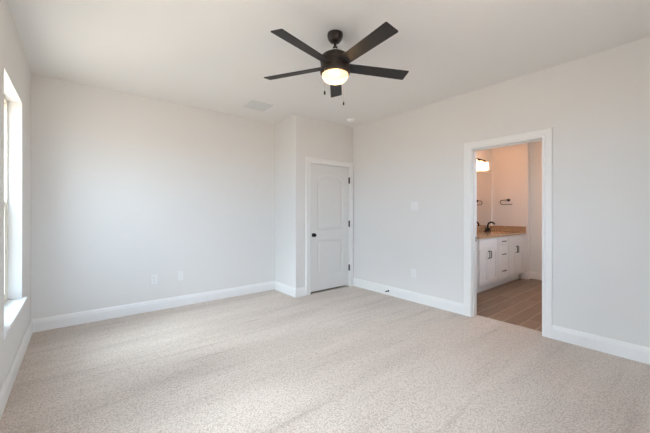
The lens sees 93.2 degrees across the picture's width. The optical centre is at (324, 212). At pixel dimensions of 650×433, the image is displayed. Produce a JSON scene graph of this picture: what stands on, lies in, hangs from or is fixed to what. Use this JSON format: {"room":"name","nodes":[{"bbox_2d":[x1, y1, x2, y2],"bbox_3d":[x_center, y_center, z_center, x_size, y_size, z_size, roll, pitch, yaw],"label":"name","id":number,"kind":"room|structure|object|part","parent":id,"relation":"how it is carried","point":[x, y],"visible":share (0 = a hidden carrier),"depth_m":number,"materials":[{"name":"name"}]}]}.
{"room":"empty bedroom","nodes":[
{"label":"empty bedroom","id":0,"kind":"room"},
{"bbox_2d":[0,0,30,389],"bbox_3d":[-1.545,-0.098,1.182,0.160,2.740,5.440,0,0,-39],"label":"wall","id":1,"kind":"structure","parent":0,"point":[15,74],"depth_m":2.69,"materials":[{"name":"paint"}]},
{"bbox_2d":[3,96,27,339],"bbox_3d":[-2.470,-0.059,2.353,0.198,1.817,0.925,0,0,-39],"label":"window","id":2,"kind":"structure","parent":1,"relation":"in","point":[9,305],"depth_m":2.63,"materials":[{"name":"plastic"}]},
{"bbox_3d":[-2.504,0.317,2.323,0.028,0.819,0.788,0,0,-39],"label":"sash","id":3,"kind":"part","parent":2,"relation":"part of","materials":[{"name":"plastic"}]},
{"bbox_3d":[-2.515,-0.103,2.314,0.072,1.730,0.860,0,0,-39],"label":"frame","id":4,"kind":"part","parent":2,"relation":"part of","materials":[{"name":"plastic"}]},
{"bbox_2d":[0,320,32,419],"bbox_3d":[-1.477,1.204,1.237,0.015,0.136,5.180,0,0,-39],"label":"baseboard","id":5,"kind":"structure","parent":1,"relation":"attached to","point":[5,391],"depth_m":2.31,"materials":[{"name":"paint"}]},
{"bbox_2d":[31,73,274,319],"bbox_3d":[-1.960,-0.098,4.258,3.055,2.740,0.130,0,0,-39],"label":"wall","id":6,"kind":"structure","parent":0,"point":[127,189],"depth_m":3.87,"materials":[{"name":"paint"}]},
{"bbox_2d":[32,281,274,332],"bbox_3d":[-1.966,1.204,4.160,2.925,0.136,0.015,0,0,-39],"label":"baseboard","id":7,"kind":"structure","parent":6,"relation":"attached to","point":[53,322],"depth_m":3.87,"materials":[{"name":"paint"}]},
{"bbox_2d":[151,274,156,283],"bbox_3d":[-2.207,0.867,3.970,0.074,0.120,0.009,0,0,-39],"label":"wall outlet","id":8,"kind":"object","parent":6,"relation":"attached to","point":[153,277],"visible":1,"depth_m":3.97,"materials":[{"name":"white plastic"}]},
{"bbox_2d":[177,271,182,280],"bbox_3d":[-1.963,0.867,4.167,0.074,0.120,0.008,0,0,-39],"label":"wall jack plate","id":9,"kind":"object","parent":6,"relation":"attached to","point":[179,274],"visible":1,"depth_m":4.16,"materials":[{"name":"white plastic"}]},
{"bbox_2d":[275,116,290,285],"bbox_3d":[-0.624,-0.098,4.930,0.130,2.740,0.501,0,0,-39],"label":"wall","id":10,"kind":"structure","parent":0,"point":[283,127],"depth_m":4.87,"materials":[{"name":"paint"}]},
{"bbox_2d":[274,281,295,297],"bbox_3d":[-0.635,1.204,4.828,0.015,0.136,0.646,0,0,-39],"label":"baseboard","id":11,"kind":"structure","parent":10,"relation":"attached to","point":[283,288],"depth_m":4.79,"materials":[{"name":"paint"}]},
{"bbox_2d":[291,114,352,287],"bbox_3d":[0.037,-0.097,5.058,1.320,2.741,0.130,0,0,-39],"label":"wall","id":12,"kind":"structure","parent":0,"point":[310,137],"depth_m":4.69,"materials":[{"name":"paint"}]},
{"bbox_2d":[296,286,305,297],"bbox_3d":[-0.367,1.204,4.638,0.193,0.136,0.015,0,0,-39],"label":"baseboard","id":13,"kind":"structure","parent":12,"relation":"attached to","point":[301,291],"depth_m":4.64,"materials":[{"name":"paint"}]},
{"bbox_2d":[306,157,352,295],"bbox_3d":[0.067,0.211,5.049,0.999,2.123,0.182,0,0,-39],"label":"door","id":14,"kind":"structure","parent":12,"relation":"in","point":[329,183],"depth_m":5.00,"materials":[{"name":"paint"}]},
{"bbox_2d":[0,278,649,432],"bbox_3d":[1.294,1.332,3.472,7.456,0.120,5.440,0,0,-39],"label":"floor","id":15,"kind":"structure","parent":0,"point":[341,359],"depth_m":2.44,"materials":[{"name":"carpet"}]},
{"bbox_2d":[477,234,523,292],"bbox_3d":[2.895,0.840,5.478,1.904,0.864,0.632,0,0,-39],"label":"vanity cabinet","id":16,"kind":"object","parent":15,"relation":"on","point":[500,260],"visible":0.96,"depth_m":5.13,"materials":[{"name":"paint"}]},
{"bbox_3d":[2.469,0.847,4.785,0.321,0.550,0.019,0,0,-39],"label":"cabinet door","id":17,"kind":"part","parent":16,"relation":"part of","materials":[{"name":"paint"}]},
{"bbox_3d":[2.597,0.492,4.888,0.650,0.130,0.019,0,0,-39],"label":"false drawer","id":18,"kind":"part","parent":16,"relation":"part of","materials":[{"name":"paint"}]},
{"bbox_3d":[2.725,0.847,4.992,0.321,0.550,0.019,0,0,-39],"label":"cabinet door","id":19,"kind":"part","parent":16,"relation":"part of","materials":[{"name":"paint"}]},
{"bbox_2d":[477,225,525,238],"bbox_3d":[2.881,0.407,5.479,1.924,0.270,0.614,0,0,-39],"label":"countertop","id":20,"kind":"structure","parent":16,"relation":"on","point":[497,231],"depth_m":5.89,"materials":[{"name":"beige stone"}]},
{"bbox_2d":[484,221,494,231],"bbox_3d":[3.211,0.275,5.956,0.303,0.199,0.168,0,0,-39],"label":"faucet","id":21,"kind":"object","parent":20,"relation":"on","point":[487,229],"visible":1,"depth_m":5.97,"materials":[{"name":"black metal"}]},
{"bbox_3d":[3.034,0.992,5.241,0.422,0.260,0.019,0,0,-39],"label":"drawer","id":22,"kind":"part","parent":16,"relation":"part of","materials":[{"name":"paint"}]},
{"bbox_3d":[3.034,0.710,5.241,0.422,0.275,0.019,0,0,-39],"label":"drawer","id":23,"kind":"part","parent":16,"relation":"part of","materials":[{"name":"paint"}]},
{"bbox_3d":[3.034,0.492,5.241,0.422,0.130,0.019,0,0,-39],"label":"drawer","id":24,"kind":"part","parent":16,"relation":"part of","materials":[{"name":"paint"}]},
{"bbox_3d":[3.344,0.847,5.491,0.328,0.550,0.019,0,0,-39],"label":"cabinet door","id":25,"kind":"part","parent":16,"relation":"part of","materials":[{"name":"paint"}]},
{"bbox_3d":[3.474,0.492,5.596,0.665,0.130,0.019,0,0,-39],"label":"false drawer","id":26,"kind":"part","parent":16,"relation":"part of","materials":[{"name":"paint"}]},
{"bbox_3d":[3.605,0.847,5.702,0.328,0.550,0.019,0,0,-39],"label":"cabinet door","id":27,"kind":"part","parent":16,"relation":"part of","materials":[{"name":"paint"}]},
{"bbox_2d":[7,0,649,127],"bbox_3d":[1.295,-1.528,3.472,7.456,0.120,5.440,0,0,-39],"label":"ceiling","id":28,"kind":"structure","parent":0,"point":[214,55],"depth_m":2.69,"materials":[{"name":"paint"}]},
{"bbox_2d":[244,100,272,111],"bbox_3d":[-0.922,-1.464,4.247,0.300,0.008,0.310,0,0,-39],"label":"ceiling vent","id":29,"kind":"object","parent":28,"relation":"in","point":[255,105],"visible":1,"depth_m":4.24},
{"bbox_2d":[264,22,408,104],"bbox_3d":[0.092,-1.192,2.495,1.258,0.551,1.236,0,0,-39],"label":"ceiling fan","id":30,"kind":"object","parent":28,"relation":"hanging from","point":[335,69],"visible":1,"depth_m":2.43,"materials":[{"name":"brown metal"}]},
{"bbox_3d":[-0.259,-1.200,2.661,0.563,0.006,0.117,0,13,21],"label":"fan blade","id":31,"kind":"part","parent":30,"relation":"part of","materials":[{"name":"brown wood"}]},
{"bbox_3d":[-0.147,-1.200,2.245,0.117,0.006,0.563,17,10,38],"label":"fan blade","id":32,"kind":"part","parent":30,"relation":"part of","materials":[{"name":"brown wood"}]},
{"bbox_3d":[0.084,-1.096,2.530,0.215,0.072,0.215,0,0,-39],"label":"lamp shade","id":33,"kind":"part","parent":30,"relation":"part of","materials":[{"name":"beige glass"}]},
{"bbox_3d":[0.102,-1.200,2.896,0.117,0.006,0.563,-13,-1,3],"label":"fan blade","id":34,"kind":"part","parent":30,"relation":"part of","materials":[{"name":"brown wood"}]},
{"bbox_3d":[0.283,-1.200,2.223,0.117,0.006,0.563,15,-8,-32],"label":"fan blade","id":35,"kind":"part","parent":30,"relation":"part of","materials":[{"name":"brown wood"}]},
{"bbox_3d":[0.437,-1.200,2.625,0.563,0.006,0.117,0,-13,-15],"label":"fan blade","id":36,"kind":"part","parent":30,"relation":"part of","materials":[{"name":"brown wood"}]},
{"bbox_2d":[477,149,491,225],"bbox_3d":[2.419,-0.098,5.586,3.051,2.740,0.130,0,0,-39],"label":"wall","id":37,"kind":"structure","parent":0,"point":[486,155],"depth_m":6.22,"materials":[{"name":"paint"}]},
{"bbox_2d":[477,158,488,169],"bbox_3d":[2.807,-0.922,5.711,0.804,0.221,0.162,0,0,-39],"label":"vanity light","id":38,"kind":"object","parent":37,"relation":"attached to","point":[481,164],"visible":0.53,"depth_m":5.84,"materials":[{"name":"white glass"}]},
{"bbox_3d":[2.898,-0.882,5.773,0.144,0.140,0.144,0,0,-39],"label":"lamp shade","id":39,"kind":"part","parent":38,"relation":"part of","materials":[{"name":"beige glass"}]},
{"bbox_3d":[3.069,-0.882,5.911,0.144,0.140,0.144,0,0,-39],"label":"lamp shade","id":40,"kind":"part","parent":38,"relation":"part of","materials":[{"name":"beige glass"}]},
{"bbox_2d":[477,171,490,225],"bbox_3d":[2.679,-0.263,5.710,1.860,1.069,0.003,0,0,-39],"label":"wall mirror","id":41,"kind":"object","parent":37,"relation":"attached to","point":[483,178],"visible":0.36,"depth_m":6.07,"materials":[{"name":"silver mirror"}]},
{"bbox_2d":[477,226,492,231],"bbox_3d":[2.687,0.324,5.704,1.904,0.103,0.020,0,0,-39],"label":"backsplash","id":42,"kind":"structure","parent":37,"relation":"attached to","point":[479,228],"depth_m":5.99,"materials":[{"name":"beige stone"}]},
{"bbox_2d":[353,37,649,347],"bbox_3d":[2.010,-0.097,3.560,0.130,2.741,4.679,0,0,-39],"label":"wall","id":43,"kind":"structure","parent":0,"point":[596,106],"depth_m":3.07,"materials":[{"name":"paint"}]},
{"bbox_2d":[411,269,415,277],"bbox_3d":[1.260,0.870,4.379,0.009,0.120,0.074,0,0,-39],"label":"wall outlet","id":44,"kind":"object","parent":43,"relation":"attached to","point":[413,271],"visible":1,"depth_m":4.37,"materials":[{"name":"white plastic"}]},
{"bbox_2d":[411,202,417,209],"bbox_3d":[1.272,-0.086,4.365,0.008,0.120,0.118,0,0,-39],"label":"light switch","id":45,"kind":"object","parent":43,"relation":"attached to","point":[414,205],"visible":1,"depth_m":4.36,"materials":[{"name":"white plastic"}]},
{"bbox_2d":[353,278,649,364],"bbox_3d":[1.919,1.204,3.557,0.015,0.136,4.530,0,0,-39],"label":"baseboard","id":46,"kind":"structure","parent":43,"relation":"attached to","point":[626,350],"depth_m":3.00,"materials":[{"name":"paint"}]},
{"bbox_2d":[464,127,552,338],"bbox_3d":[2.061,0.209,3.496,0.166,2.126,0.910,0,0,-39],"label":"door frame","id":47,"kind":"structure","parent":43,"relation":"in","point":[544,135],"depth_m":3.39,"materials":[{"name":"paint"}]},
{"bbox_2d":[492,143,529,277],"bbox_3d":[3.743,-0.098,6.159,0.270,2.740,0.640,0,0,-39],"label":"wall","id":48,"kind":"structure","parent":0,"point":[510,164],"depth_m":6.01,"materials":[{"name":"paint"}]},
{"bbox_2d":[530,141,541,272],"bbox_3d":[4.612,-0.098,5.193,0.130,2.740,1.955,0,0,-39],"label":"wall","id":49,"kind":"structure","parent":0,"point":[535,147],"depth_m":5.83,"materials":[{"name":"paint"}]},
{"bbox_2d":[521,271,541,279],"bbox_3d":[4.426,1.204,5.197,0.155,0.136,1.935,0,0,-39],"label":"baseboard","id":50,"kind":"structure","parent":49,"relation":"attached to","point":[526,275],"depth_m":5.84,"materials":[{"name":"paint"}]}
]}

